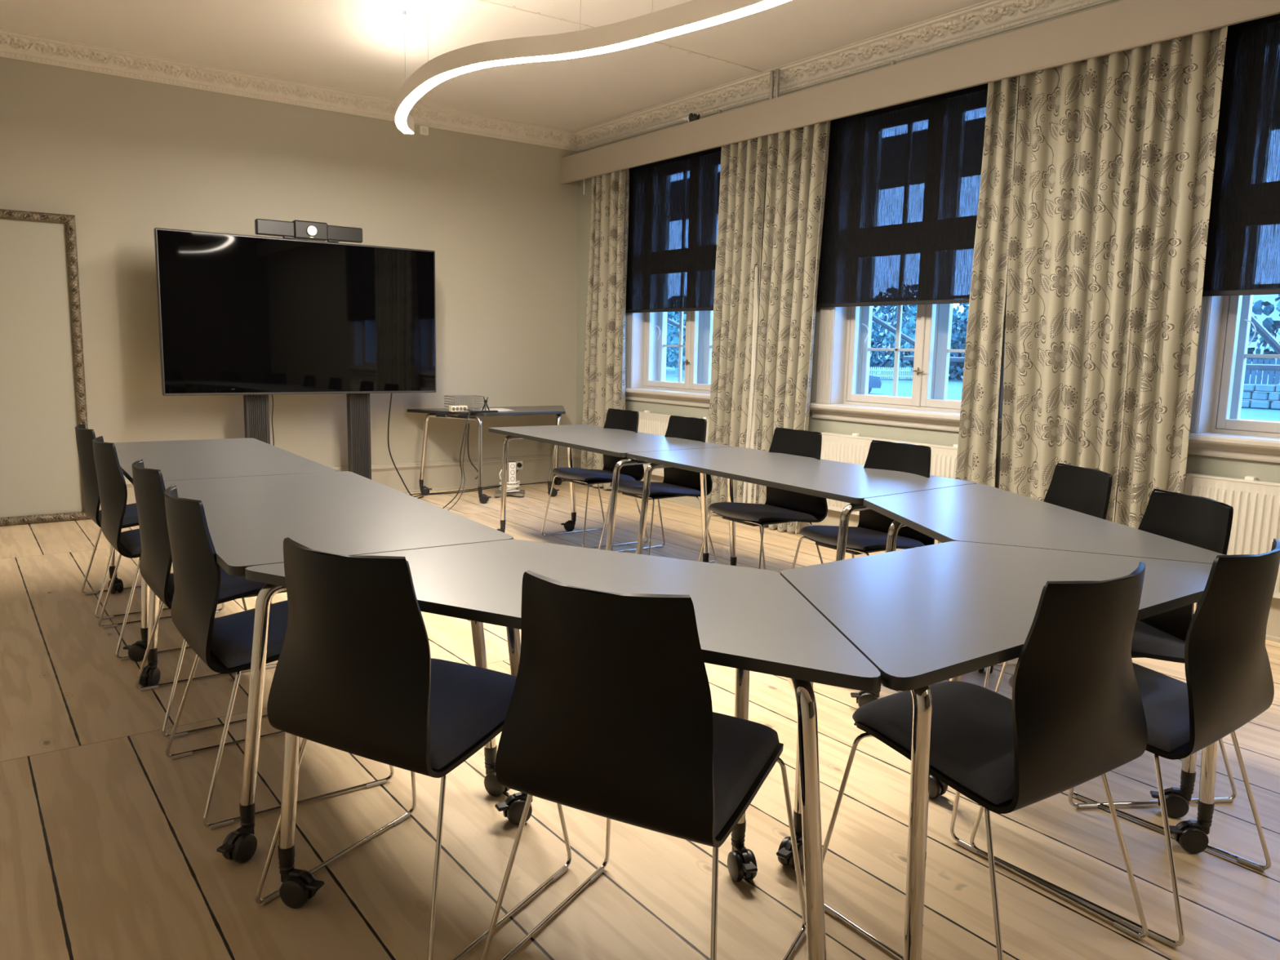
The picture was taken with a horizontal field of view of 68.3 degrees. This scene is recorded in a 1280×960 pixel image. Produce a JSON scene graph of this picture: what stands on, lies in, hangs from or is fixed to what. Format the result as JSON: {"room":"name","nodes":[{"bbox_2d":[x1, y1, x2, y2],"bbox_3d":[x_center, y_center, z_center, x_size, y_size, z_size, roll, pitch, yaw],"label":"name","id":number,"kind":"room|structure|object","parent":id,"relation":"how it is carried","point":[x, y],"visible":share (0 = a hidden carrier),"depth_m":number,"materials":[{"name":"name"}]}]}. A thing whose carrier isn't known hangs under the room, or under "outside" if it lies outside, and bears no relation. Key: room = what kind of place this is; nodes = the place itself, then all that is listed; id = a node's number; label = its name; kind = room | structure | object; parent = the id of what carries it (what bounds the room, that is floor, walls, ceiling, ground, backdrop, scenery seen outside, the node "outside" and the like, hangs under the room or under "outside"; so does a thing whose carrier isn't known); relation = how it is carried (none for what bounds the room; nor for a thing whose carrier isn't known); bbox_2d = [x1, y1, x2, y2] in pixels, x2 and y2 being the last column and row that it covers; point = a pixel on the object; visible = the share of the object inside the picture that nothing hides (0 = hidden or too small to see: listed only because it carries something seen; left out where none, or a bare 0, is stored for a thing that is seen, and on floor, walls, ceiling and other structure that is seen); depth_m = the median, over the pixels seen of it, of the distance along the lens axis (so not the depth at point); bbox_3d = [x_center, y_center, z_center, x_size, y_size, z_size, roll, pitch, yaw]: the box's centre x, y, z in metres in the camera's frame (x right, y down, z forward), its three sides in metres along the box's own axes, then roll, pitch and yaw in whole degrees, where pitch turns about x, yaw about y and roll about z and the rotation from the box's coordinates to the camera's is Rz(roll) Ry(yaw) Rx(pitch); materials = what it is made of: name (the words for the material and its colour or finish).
{"room":"conference room","nodes":[
{"label":"conference room","id":0,"kind":"room"},
{"bbox_2d":[0,56,578,479],"bbox_3d":[-2.853,-1.446,7.544,6.185,3.260,0.150,-5,10,-36],"label":"wall","id":1,"kind":"structure","parent":0,"point":[127,157],"depth_m":7.48,"materials":[{"name":"paint"}]},
{"bbox_2d":[0,28,578,151],"bbox_3d":[-2.840,-2.964,7.135,5.725,0.140,0.140,-5,10,-36],"label":"trim","id":2,"kind":"structure","parent":1,"relation":"attached to","point":[13,45],"depth_m":7.10,"materials":[{"name":"paint"}]},
{"bbox_2d":[98,453,574,511],"bbox_3d":[-2.934,0.057,7.603,5.725,0.264,0.034,-5,10,-36],"label":"baseboard","id":3,"kind":"structure","parent":1,"relation":"attached to","point":[442,475],"depth_m":8.51,"materials":[{"name":"paint"}]},
{"bbox_2d":[418,125,428,135],"bbox_3d":[-1.823,-2.949,7.960,0.077,0.073,0.032,-5,10,-36],"label":"detector","id":4,"kind":"object","parent":1,"relation":"attached to","point":[424,130],"visible":1,"depth_m":7.95,"materials":[{"name":"white plastic"}]},
{"bbox_2d":[515,461,522,470],"bbox_3d":[-1.133,-0.140,8.884,0.084,0.090,0.047,-5,10,-36],"label":"wall socket","id":5,"kind":"object","parent":1,"relation":"attached to","point":[519,464],"visible":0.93,"depth_m":8.88,"materials":[{"name":"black plastic"}]},
{"bbox_2d":[0,0,987,131],"bbox_3d":[0.633,-2.411,2.670,6.185,0.150,11.700,-5,10,-36],"label":"ceiling","id":6,"kind":"structure","parent":0,"point":[362,46],"depth_m":6.11,"materials":[{"name":"paint"}]},
{"bbox_2d":[395,0,791,133],"bbox_3d":[-0.318,-2.352,4.556,0.658,0.531,4.625,-5,10,-36],"label":"pendant lamp","id":7,"kind":"object","parent":6,"relation":"hanging from","point":[695,15],"visible":1,"depth_m":4.64,"materials":[{"name":"grey metal"}]},
{"bbox_2d":[479,0,763,72],"bbox_3d":[-0.144,-2.805,5.932,2.530,0.008,0.049,-5,10,-36],"label":"cable","id":8,"kind":"object","parent":6,"relation":"attached to","point":[486,1],"visible":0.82,"depth_m":5.79,"materials":[{"name":"paint"}]},
{"bbox_2d":[768,70,774,99],"bbox_3d":[0.927,-2.771,6.634,0.036,0.200,0.035,-5,10,-36],"label":"ceiling pipe","id":9,"kind":"object","parent":6,"relation":"attached to","point":[771,85],"visible":0.93,"depth_m":6.62,"materials":[{"name":"grey metal"}]},
{"bbox_2d":[774,68,779,97],"bbox_3d":[0.959,-2.764,6.590,0.036,0.200,0.035,-5,10,-36],"label":"ceiling pipe","id":10,"kind":"object","parent":6,"relation":"attached to","point":[777,70],"visible":0.91,"depth_m":6.58,"materials":[{"name":"grey metal"}]},
{"bbox_2d":[0,480,1279,959],"bbox_3d":[0.564,0.950,3.143,6.185,0.120,11.700,-5,10,-36],"label":"floor","id":11,"kind":"structure","parent":0,"point":[108,852],"depth_m":2.52,"materials":[{"name":"brown wood"}]},
{"bbox_2d":[0,208,91,526],"bbox_3d":[-4.405,-0.733,6.305,1.200,2.130,0.062,-5,10,-36],"label":"ornate frame","id":12,"kind":"object","parent":11,"relation":"on","point":[43,399],"visible":0.84,"depth_m":6.51,"materials":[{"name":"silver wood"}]},
{"bbox_2d":[75,423,170,619],"bbox_3d":[-2.463,0.166,4.681,0.541,0.880,0.539,-5,10,-36],"label":"chair","id":13,"kind":"object","parent":11,"relation":"on","point":[84,437],"visible":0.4,"depth_m":4.42,"materials":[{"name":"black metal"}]},
{"bbox_2d":[92,435,247,660],"bbox_3d":[-2.064,0.251,4.137,0.541,0.880,0.539,-5,10,-36],"label":"chair","id":14,"kind":"object","parent":11,"relation":"on","point":[113,491],"visible":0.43,"depth_m":3.87,"materials":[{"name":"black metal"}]},
{"bbox_2d":[131,458,286,739],"bbox_3d":[-1.499,0.367,3.395,0.541,0.880,0.539,-5,10,-36],"label":"chair","id":15,"kind":"object","parent":11,"relation":"on","point":[156,559],"visible":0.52,"depth_m":3.15,"materials":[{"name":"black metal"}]},
{"bbox_2d":[107,438,337,662],"bbox_3d":[-2.152,0.251,4.631,0.912,0.740,1.667,-5,10,-36],"label":"conference table","id":16,"kind":"object","parent":11,"relation":"on","point":[203,459],"visible":0.42,"depth_m":4.43,"materials":[{"name":"grey laminate"}]},
{"bbox_2d":[164,484,394,829],"bbox_3d":[-1.104,0.455,2.830,0.541,0.880,0.539,-5,10,-36],"label":"chair","id":17,"kind":"object","parent":11,"relation":"on","point":[224,643],"visible":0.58,"depth_m":2.58,"materials":[{"name":"black wood"}]},
{"bbox_2d":[243,393,371,479],"bbox_3d":[-2.517,-0.613,7.271,0.951,1.700,0.790,-5,10,-36],"label":"stand","id":18,"kind":"object","parent":11,"relation":"on","point":[256,407],"visible":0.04,"depth_m":7.56,"materials":[{"name":"black metal"}]},
{"bbox_2d":[271,394,274,445],"bbox_3d":[-2.807,-0.306,7.204,0.058,0.761,0.018,8,11,42],"label":"cable","id":19,"kind":"object","parent":18,"relation":"attached to","point":[272,394],"visible":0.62,"depth_m":7.17,"materials":[{"name":"black plastic"}]},
{"bbox_2d":[153,227,436,395],"bbox_3d":[-2.535,-1.235,7.194,2.062,1.153,0.086,-5,10,-36],"label":"television","id":20,"kind":"object","parent":18,"relation":"attached to","point":[238,314],"visible":1,"depth_m":7.08,"materials":[{"name":"metal"}]},
{"bbox_2d":[254,218,362,243],"bbox_3d":[-2.478,-1.875,7.101,0.790,0.136,0.092,-5,10,-36],"label":"bar","id":21,"kind":"object","parent":20,"relation":"on","point":[295,229],"visible":1,"depth_m":7.05,"materials":[{"name":"black plastic"}]},
{"bbox_2d":[387,393,423,498],"bbox_3d":[-1.919,-0.291,7.834,0.111,0.931,0.363,8,10,39],"label":"cable","id":22,"kind":"object","parent":20,"relation":"hanging from","point":[407,490],"visible":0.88,"depth_m":7.75,"materials":[{"name":"black plastic"}]},
{"bbox_2d":[137,471,513,863],"bbox_3d":[-1.167,0.468,3.229,0.898,0.740,1.817,-4,10,-33],"label":"conference table","id":23,"kind":"object","parent":11,"relation":"on","point":[249,519],"visible":0.66,"depth_m":2.90,"materials":[{"name":"grey laminate"}]},
{"bbox_2d":[254,537,571,959],"bbox_3d":[-0.525,0.551,2.228,0.539,0.880,0.541,6,9,29],"label":"chair","id":24,"kind":"object","parent":11,"relation":"on","point":[356,673],"visible":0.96,"depth_m":1.98,"materials":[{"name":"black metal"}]},
{"bbox_2d":[411,469,518,494],"bbox_3d":[-1.601,0.022,8.476,0.093,0.141,1.239,9,11,44],"label":"cable","id":25,"kind":"object","parent":11,"relation":"on","point":[517,469],"visible":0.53,"depth_m":8.40,"materials":[{"name":"black plastic"}]},
{"bbox_2d":[407,405,565,503],"bbox_3d":[-1.152,-0.271,8.310,1.562,0.790,0.817,-5,10,-36],"label":"side table","id":26,"kind":"object","parent":11,"relation":"on","point":[558,411],"depth_m":8.07,"materials":[{"name":"grey metal"}]},
{"bbox_2d":[442,408,470,508],"bbox_3d":[-1.495,-0.158,7.511,0.138,0.773,0.943,2,8,9],"label":"power cable","id":27,"kind":"object","parent":26,"relation":"hanging from","point":[464,409],"visible":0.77,"depth_m":7.66,"materials":[{"name":"black plastic"}]},
{"bbox_2d":[448,408,471,510],"bbox_3d":[-1.445,-0.173,7.614,0.104,0.771,0.761,2,8,4],"label":"power cable","id":28,"kind":"object","parent":26,"relation":"hanging from","point":[468,409],"visible":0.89,"depth_m":7.67,"materials":[{"name":"black plastic"}]},
{"bbox_2d":[444,395,484,410],"bbox_3d":[-1.515,-0.664,8.141,0.285,0.121,0.205,-5,10,-36],"label":"basket","id":29,"kind":"object","parent":26,"relation":"on","point":[455,397],"visible":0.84,"depth_m":8.12,"materials":[{"name":"grey metal"}]},
{"bbox_2d":[466,423,478,479],"bbox_3d":[-1.375,-0.235,7.781,0.098,0.464,0.030,1,8,-2],"label":"loose cable","id":30,"kind":"object","parent":26,"relation":"hanging from","point":[472,464],"visible":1,"depth_m":7.78,"materials":[{"name":"black plastic"}]},
{"bbox_2d":[470,410,497,413],"bbox_3d":[-1.310,-0.573,7.906,0.240,0.014,0.070,-5,10,-36],"label":"tablet computer","id":31,"kind":"object","parent":26,"relation":"on","point":[473,411],"visible":0.9,"depth_m":7.87,"materials":[{"name":"black plastic"}]},
{"bbox_2d":[481,396,489,410],"bbox_3d":[-1.301,-0.644,8.002,0.064,0.125,0.072,-5,10,-36],"label":"tripod","id":32,"kind":"object","parent":26,"relation":"on","point":[485,406],"visible":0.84,"depth_m":7.99,"materials":[{"name":"black plastic"}]},
{"bbox_2d":[480,408,513,410],"bbox_3d":[-1.255,-0.618,8.266,0.210,0.002,0.297,-3,9,-28],"label":"paper sheet","id":33,"kind":"object","parent":26,"relation":"on","point":[491,409],"visible":0.79,"depth_m":8.26,"materials":[{"name":"white paper"}]},
{"bbox_2d":[413,480,564,497],"bbox_3d":[-1.334,0.072,8.631,1.798,0.008,0.079,-7,11,-44],"label":"cable","id":34,"kind":"object","parent":11,"relation":"on","point":[562,481],"visible":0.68,"depth_m":8.45,"materials":[{"name":"black plastic"}]},
{"bbox_2d":[493,461,524,497],"bbox_3d":[-1.136,-0.011,8.223,0.279,0.300,0.244,0,8,-11],"label":"tower","id":35,"kind":"object","parent":11,"relation":"on","point":[513,489],"visible":0.84,"depth_m":8.17,"materials":[{"name":"white plastic"}]},
{"bbox_2d":[508,462,515,490],"bbox_3d":[-1.107,-0.027,8.182,0.068,0.253,0.008,-5,10,-36],"label":"power strip","id":36,"kind":"object","parent":35,"relation":"attached to","point":[512,465],"depth_m":8.17,"materials":[{"name":"white plastic"}]},
{"bbox_2d":[244,539,880,959],"bbox_3d":[-0.182,0.617,2.314,1.586,0.740,0.818,4,9,22],"label":"conference table","id":37,"kind":"object","parent":11,"relation":"on","point":[748,619],"visible":0.77,"depth_m":2.18,"materials":[{"name":"grey laminate"}]},
{"bbox_2d":[541,408,648,548],"bbox_3d":[-0.299,-0.030,6.393,0.541,0.880,0.539,-5,10,-36],"label":"chair","id":38,"kind":"object","parent":11,"relation":"on","point":[617,419],"visible":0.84,"depth_m":6.41,"materials":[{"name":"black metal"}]},
{"bbox_2d":[488,424,731,562],"bbox_3d":[-0.318,0.102,5.957,1.076,0.740,1.823,-5,10,-36],"label":"conference table","id":39,"kind":"object","parent":11,"relation":"on","point":[593,438],"visible":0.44,"depth_m":5.80,"materials":[{"name":"grey laminate"}]},
{"bbox_2d":[480,570,806,959],"bbox_3d":[0.029,0.598,1.976,0.539,0.880,0.541,5,9,28],"label":"chair","id":40,"kind":"object","parent":11,"relation":"on","point":[610,715],"visible":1,"depth_m":1.72,"materials":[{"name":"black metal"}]},
{"bbox_2d":[598,415,716,563],"bbox_3d":[0.116,0.057,5.836,0.541,0.880,0.539,-5,10,-36],"label":"chair","id":41,"kind":"object","parent":11,"relation":"on","point":[677,482],"visible":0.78,"depth_m":5.89,"materials":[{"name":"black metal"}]},
{"bbox_2d":[697,427,827,569],"bbox_3d":[0.668,0.177,5.060,0.541,0.880,0.539,-4,10,-34],"label":"chair","id":42,"kind":"object","parent":11,"relation":"on","point":[780,506],"visible":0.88,"depth_m":5.07,"materials":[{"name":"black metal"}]},
{"bbox_2d":[626,446,976,565],"bbox_3d":[0.646,0.308,4.635,1.029,0.740,1.754,-5,10,-36],"label":"conference table","id":43,"kind":"object","parent":11,"relation":"on","point":[852,483],"visible":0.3,"depth_m":4.46,"materials":[{"name":"grey laminate"}]},
{"bbox_2d":[791,440,933,568],"bbox_3d":[1.050,0.274,4.430,0.541,0.880,0.539,-4,10,-34],"label":"chair","id":44,"kind":"object","parent":11,"relation":"on","point":[870,535],"visible":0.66,"depth_m":4.46,"materials":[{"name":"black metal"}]},
{"bbox_2d":[822,561,1148,959],"bbox_3d":[0.788,0.591,2.133,0.539,0.880,0.541,-4,10,-34],"label":"chair","id":45,"kind":"object","parent":11,"relation":"on","point":[1074,715],"visible":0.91,"depth_m":1.90,"materials":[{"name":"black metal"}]},
{"bbox_2d":[776,541,1217,959],"bbox_3d":[0.888,0.624,2.421,1.560,0.740,0.766,-5,10,-36],"label":"conference table","id":46,"kind":"object","parent":11,"relation":"on","point":[923,616],"visible":0.73,"depth_m":2.22,"materials":[{"name":"grey laminate"}]},
{"bbox_2d":[850,484,1225,817],"bbox_3d":[1.208,0.495,3.387,0.831,0.740,1.599,0,8,-8],"label":"conference table","id":47,"kind":"object","parent":11,"relation":"on","point":[984,513],"visible":0.43,"depth_m":3.17,"materials":[{"name":"grey laminate"}]},
{"bbox_2d":[983,462,1112,688],"bbox_3d":[1.482,0.390,3.666,0.541,0.880,0.539,0,8,-7],"label":"chair","id":48,"kind":"object","parent":11,"relation":"on","point":[1087,491],"visible":0.09,"depth_m":3.70,"materials":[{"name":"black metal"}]},
{"bbox_2d":[994,488,1236,808],"bbox_3d":[1.495,0.487,2.981,0.541,0.880,0.539,0,8,-7],"label":"chair","id":49,"kind":"object","parent":11,"relation":"on","point":[1203,522],"visible":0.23,"depth_m":2.96,"materials":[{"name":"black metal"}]},
{"bbox_2d":[969,538,1279,947],"bbox_3d":[1.259,0.563,2.404,0.539,0.880,0.541,-5,10,-38],"label":"chair","id":50,"kind":"object","parent":11,"relation":"on","point":[1229,684],"visible":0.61,"depth_m":2.14,"materials":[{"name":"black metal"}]},
{"bbox_2d":[575,0,1279,491],"bbox_3d":[2.944,-0.916,4.623,0.360,3.260,11.500,-5,10,-36],"label":"wall","id":51,"kind":"structure","parent":0,"point":[1264,471],"depth_m":6.56,"materials":[{"name":"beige paint"}]},
{"bbox_2d":[625,310,713,407],"bbox_3d":[0.455,-1.711,7.873,0.445,2.152,1.600,-5,10,-36],"label":"window","id":52,"kind":"structure","parent":51,"relation":"in","point":[646,333],"depth_m":8.29,"materials":[{"name":"white paint"}]},
{"bbox_2d":[635,410,709,476],"bbox_3d":[0.277,-0.289,7.962,0.082,0.540,1.332,-5,10,-36],"label":"radiator","id":53,"kind":"object","parent":51,"relation":"attached to","point":[656,424],"visible":0.24,"depth_m":8.09,"materials":[{"name":"metal"}]},
{"bbox_2d":[625,146,721,313],"bbox_3d":[0.308,-2.099,7.703,0.036,1.428,1.730,-5,10,-36],"label":"roller blind","id":54,"kind":"object","parent":51,"relation":"attached to","point":[673,205],"visible":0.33,"depth_m":7.75,"materials":[{"name":"black fabric"}]},
{"bbox_2d":[666,317,685,331],"bbox_3d":[0.982,-1.876,8.240,0.868,1.581,2.120,-5,10,-36],"label":"awning","id":55,"kind":"object","parent":51,"relation":"attached to","point":[668,320],"visible":0.06,"depth_m":8.62,"materials":[{"name":"fabric"}]},
{"bbox_2d":[573,0,1113,151],"bbox_3d":[2.774,-2.444,4.259,0.140,0.140,11.500,-5,10,-36],"label":"trim","id":56,"kind":"structure","parent":51,"relation":"attached to","point":[989,17],"depth_m":6.14,"materials":[{"name":"paint"}]},
{"bbox_2d":[816,83,987,307],"bbox_3d":[1.702,-1.807,5.830,0.036,1.428,1.730,-5,10,-36],"label":"roller blind","id":57,"kind":"object","parent":51,"relation":"attached to","point":[903,182],"visible":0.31,"depth_m":5.90,"materials":[{"name":"black fabric"}]},
{"bbox_2d":[809,303,1005,435],"bbox_3d":[1.849,-1.419,5.999,0.445,2.152,1.600,-5,10,-36],"label":"window","id":58,"kind":"structure","parent":51,"relation":"in","point":[844,348],"depth_m":6.35,"materials":[{"name":"white paint"}]},
{"bbox_2d":[820,432,996,515],"bbox_3d":[1.675,0.004,6.084,0.082,0.540,1.332,-5,10,-36],"label":"radiator","id":59,"kind":"object","parent":51,"relation":"attached to","point":[854,448],"visible":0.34,"depth_m":6.30,"materials":[{"name":"metal"}]},
{"bbox_2d":[871,314,964,361],"bbox_3d":[2.377,-1.584,6.366,0.868,1.581,2.120,-5,10,-36],"label":"awning","id":60,"kind":"object","parent":51,"relation":"attached to","point":[874,318],"visible":0.08,"depth_m":6.95,"materials":[{"name":"fabric"}]},
{"bbox_2d":[560,0,1279,186],"bbox_3d":[2.741,-2.176,4.282,0.197,0.235,11.488,-5,10,-36],"label":"pelmet","id":61,"kind":"object","parent":51,"relation":"attached to","point":[1124,24],"visible":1,"depth_m":5.44,"materials":[{"name":"paint"}]},
{"bbox_2d":[581,168,629,493],"bbox_3d":[-0.307,-1.335,8.494,0.086,2.840,0.656,-5,10,-36],"label":"curtain","id":62,"kind":"object","parent":61,"relation":"hanging from","point":[604,380],"visible":0.82,"depth_m":8.43,"materials":[{"name":"fabric"}]},
{"bbox_2d":[683,112,700,122],"bbox_3d":[0.402,-2.789,7.289,0.052,0.090,0.200,-5,10,-36],"label":"scrap","id":63,"kind":"object","parent":61,"relation":"on","point":[692,117],"visible":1,"depth_m":7.26,"materials":[{"name":"black plastic"}]},
{"bbox_2d":[706,135,768,515],"bbox_3d":[0.733,-1.117,7.096,0.086,2.840,0.585,-5,10,-36],"label":"curtain","id":64,"kind":"object","parent":61,"relation":"hanging from","point":[744,164],"visible":0.8,"depth_m":7.07,"materials":[{"name":"fabric"}]},
{"bbox_2d":[742,266,758,503],"bbox_3d":[0.829,-0.613,6.972,0.028,1.880,0.132,-5,10,-36],"label":"lining","id":65,"kind":"object","parent":64,"relation":"attached to","point":[753,366],"visible":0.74,"depth_m":6.96,"materials":[{"name":"beige fabric"}]},
{"bbox_2d":[751,120,830,533],"bbox_3d":[1.063,-1.048,6.653,0.086,2.840,0.593,-5,10,-36],"label":"curtain","id":66,"kind":"object","parent":61,"relation":"hanging from","point":[797,158],"visible":0.74,"depth_m":6.61,"materials":[{"name":"fabric"}]},
{"bbox_2d":[890,60,895,65],"bbox_3d":[1.543,-2.538,5.745,0.028,0.030,0.020,-5,10,-36],"label":"clip","id":67,"kind":"object","parent":61,"relation":"on","point":[892,62],"visible":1,"depth_m":5.74,"materials":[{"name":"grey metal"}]},
{"bbox_2d":[955,75,1019,487],"bbox_3d":[2.003,-0.852,5.391,0.086,2.840,0.286,-5,10,-36],"label":"curtain","id":68,"kind":"object","parent":61,"relation":"hanging from","point":[986,320],"visible":0.76,"depth_m":5.37,"materials":[{"name":"fabric"}]},
{"bbox_2d":[999,26,1227,528],"bbox_3d":[2.368,-0.775,4.900,0.086,2.840,1.052,-5,10,-36],"label":"curtain","id":69,"kind":"object","parent":61,"relation":"hanging from","point":[1115,155],"visible":0.87,"depth_m":4.81,"materials":[{"name":"fabric"}]},
{"bbox_2d":[574,453,1279,643],"bbox_3d":[2.755,0.580,4.716,0.034,0.264,11.500,-5,10,-36],"label":"baseboard","id":70,"kind":"structure","parent":51,"relation":"attached to","point":[833,517],"depth_m":6.58,"materials":[{"name":"paint"}]},
{"bbox_2d":[1183,473,1279,598],"bbox_3d":[3.103,0.303,4.165,0.082,0.540,1.332,-5,10,-36],"label":"radiator","id":71,"kind":"object","parent":51,"relation":"attached to","point":[1255,504],"visible":0.48,"depth_m":4.43,"materials":[{"name":"metal"}]},
{"bbox_2d":[1187,294,1279,462],"bbox_3d":[3.269,-1.122,4.092,0.445,2.152,1.600,-5,10,-36],"label":"window","id":72,"kind":"structure","parent":51,"relation":"in","point":[1217,429],"depth_m":4.62,"materials":[{"name":"white paint"}]},
{"bbox_2d":[1202,13,1279,296],"bbox_3d":[3.122,-1.510,3.922,0.036,1.428,1.730,-5,10,-36],"label":"roller blind","id":73,"kind":"object","parent":51,"relation":"attached to","point":[1242,253],"visible":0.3,"depth_m":4.36,"materials":[{"name":"black fabric"}]},
{"bbox_2d":[1245,314,1279,370],"bbox_3d":[3.796,-1.286,4.459,0.868,1.581,2.120,-5,10,-36],"label":"awning","id":74,"kind":"object","parent":51,"relation":"attached to","point":[1261,331],"visible":0.07,"depth_m":5.08,"materials":[{"name":"fabric"}]},
{"bbox_2d":[666,363,1279,421],"bbox_3d":[54.689,-5.735,64.937,154.645,0.100,280.000,-5,10,-36],"label":"ground","id":75,"kind":"structure","parent":0,"point":[904,385],"depth_m":54.97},
{"bbox_2d":[666,311,685,368],"bbox_3d":[1.284,-12.600,81.671,5.533,6.698,5.490,5,9,27],"label":"tree","id":76,"kind":"object","parent":75,"relation":"on","point":[670,314],"visible":0.08,"depth_m":81.32,"materials":[{"name":"green plant"}]},
{"bbox_2d":[666,311,686,367],"bbox_3d":[3.692,-13.739,88.433,5.754,7.165,5.718,3,8,15],"label":"tree","id":77,"kind":"object","parent":75,"relation":"on","point":[677,313],"visible":0.06,"depth_m":88.00,"materials":[{"name":"green plant"}]},
{"bbox_2d":[666,314,686,373],"bbox_3d":[4.292,-10.787,74.380,4.574,5.268,4.487,-5,10,-36],"label":"tree","id":78,"kind":"object","parent":75,"relation":"on","point":[676,340],"visible":0.1,"depth_m":73.88,"materials":[{"name":"green plant"}]},
{"bbox_2d":[867,374,881,393],"bbox_3d":[10.700,-5.348,50.323,4.250,1.420,1.640,3,8,13],"label":"car","id":79,"kind":"object","parent":75,"relation":"on","point":[874,381],"visible":0.13,"depth_m":49.17,"materials":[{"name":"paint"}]},
{"bbox_2d":[870,311,884,364],"bbox_3d":[21.265,-15.093,96.495,8.089,8.309,8.193,-5,10,-36],"label":"tree","id":80,"kind":"object","parent":75,"relation":"on","point":[875,313],"visible":0.02,"depth_m":95.12,"materials":[{"name":"green plant"}]},
{"bbox_2d":[869,366,913,378],"bbox_3d":[19.950,-8.650,76.188,11.530,0.970,0.125,-2,9,-20],"label":"picket fence","id":81,"kind":"object","parent":75,"relation":"on","point":[904,370],"visible":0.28,"depth_m":76.26,"materials":[{"name":"white paint"}]},
{"bbox_2d":[870,304,917,364],"bbox_3d":[23.711,-13.896,88.397,7.168,8.293,7.582,-5,10,-36],"label":"tree","id":82,"kind":"object","parent":75,"relation":"on","point":[892,317],"visible":0.31,"depth_m":87.99,"materials":[{"name":"green plant"}]},
{"bbox_2d":[871,305,953,360],"bbox_3d":[27.622,-15.388,96.160,8.205,9.241,8.780,-5,10,-36],"label":"tree","id":83,"kind":"object","parent":75,"relation":"on","point":[880,308],"visible":0.04,"depth_m":96.62,"materials":[{"name":"green plant"}]},
{"bbox_2d":[869,355,964,379],"bbox_3d":[24.900,-9.468,80.446,24.913,2.216,1.916,-1,8,-17],"label":"hedge","id":84,"kind":"object","parent":75,"relation":"on","point":[878,362],"visible":0.09,"depth_m":79.03,"materials":[{"name":"plant"}]},
{"bbox_2d":[883,305,964,375],"bbox_3d":[23.508,-11.494,78.573,6.393,6.274,6.643,-5,10,-36],"label":"tree","id":85,"kind":"object","parent":75,"relation":"on","point":[911,323],"visible":0.18,"depth_m":78.28,"materials":[{"name":"green plant"}]},
{"bbox_2d":[899,309,965,373],"bbox_3d":[25.589,-12.254,82.552,6.511,6.752,6.345,-5,10,-36],"label":"tree","id":86,"kind":"object","parent":75,"relation":"on","point":[954,311],"visible":0.06,"depth_m":81.78,"materials":[{"name":"green plant"}]},
{"bbox_2d":[949,316,967,377],"bbox_3d":[27.646,-10.861,76.648,5.967,5.727,5.972,-5,10,-36],"label":"tree","id":87,"kind":"object","parent":75,"relation":"on","point":[963,324],"visible":0.16,"depth_m":76.49,"materials":[{"name":"green plant"}]},
{"bbox_2d":[952,302,968,357],"bbox_3d":[29.883,-12.777,83.146,7.167,7.793,7.198,-5,10,-36],"label":"tree","id":88,"kind":"object","parent":75,"relation":"on","point":[965,313],"visible":0.05,"depth_m":82.92,"materials":[{"name":"green plant"}]},
{"bbox_2d":[957,303,968,355],"bbox_3d":[34.217,-14.519,90.864,8.786,9.263,8.722,-5,10,-36],"label":"tree","id":89,"kind":"object","parent":75,"relation":"on","point":[963,304],"visible":0.02,"depth_m":90.32,"materials":[{"name":"green plant"}]},
{"bbox_2d":[1241,383,1279,409],"bbox_3d":[27.517,-4.039,44.344,0.698,1.136,10.592,-5,10,-36],"label":"stone wall","id":90,"kind":"structure","parent":75,"relation":"on","point":[1256,397],"depth_m":42.91,"materials":[{"name":"grey stone"}]},
{"bbox_2d":[1244,299,1278,379],"bbox_3d":[28.811,-7.548,47.923,6.504,7.208,6.293,-5,10,-36],"label":"tree","id":91,"kind":"object","parent":75,"relation":"on","point":[1257,308],"visible":0.04,"depth_m":46.21,"materials":[{"name":"green plant"}]},
{"bbox_2d":[1244,359,1279,384],"bbox_3d":[28.288,-5.109,44.976,0.030,1.350,10.950,-5,10,-36],"label":"fence","id":92,"kind":"object","parent":75,"relation":"on","point":[1271,375],"visible":0.14,"depth_m":43.95,"materials":[{"name":"wood"}]},
{"bbox_2d":[1255,293,1279,384],"bbox_3d":[37.215,-8.230,50.214,7.238,8.256,7.087,-5,10,-36],"label":"tree","id":93,"kind":"object","parent":75,"relation":"on","point":[1257,350],"visible":0.3,"depth_m":51.78,"materials":[{"name":"green plant"}]},
{"bbox_2d":[1262,314,1279,377],"bbox_3d":[33.445,-6.848,45.238,6.174,6.759,6.012,-5,10,-36],"label":"tree","id":94,"kind":"object","parent":75,"relation":"on","point":[1276,324],"visible":0.33,"depth_m":45.85,"materials":[{"name":"green plant"}]},
{"bbox_2d":[666,294,1279,375],"bbox_3d":[113.345,-29.135,172.787,90.000,20.700,468.000,-5,10,-36],"label":"sky","id":95,"kind":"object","parent":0,"point":[1274,315],"visible":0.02,"depth_m":172.62,"materials":[{"name":"blue"}]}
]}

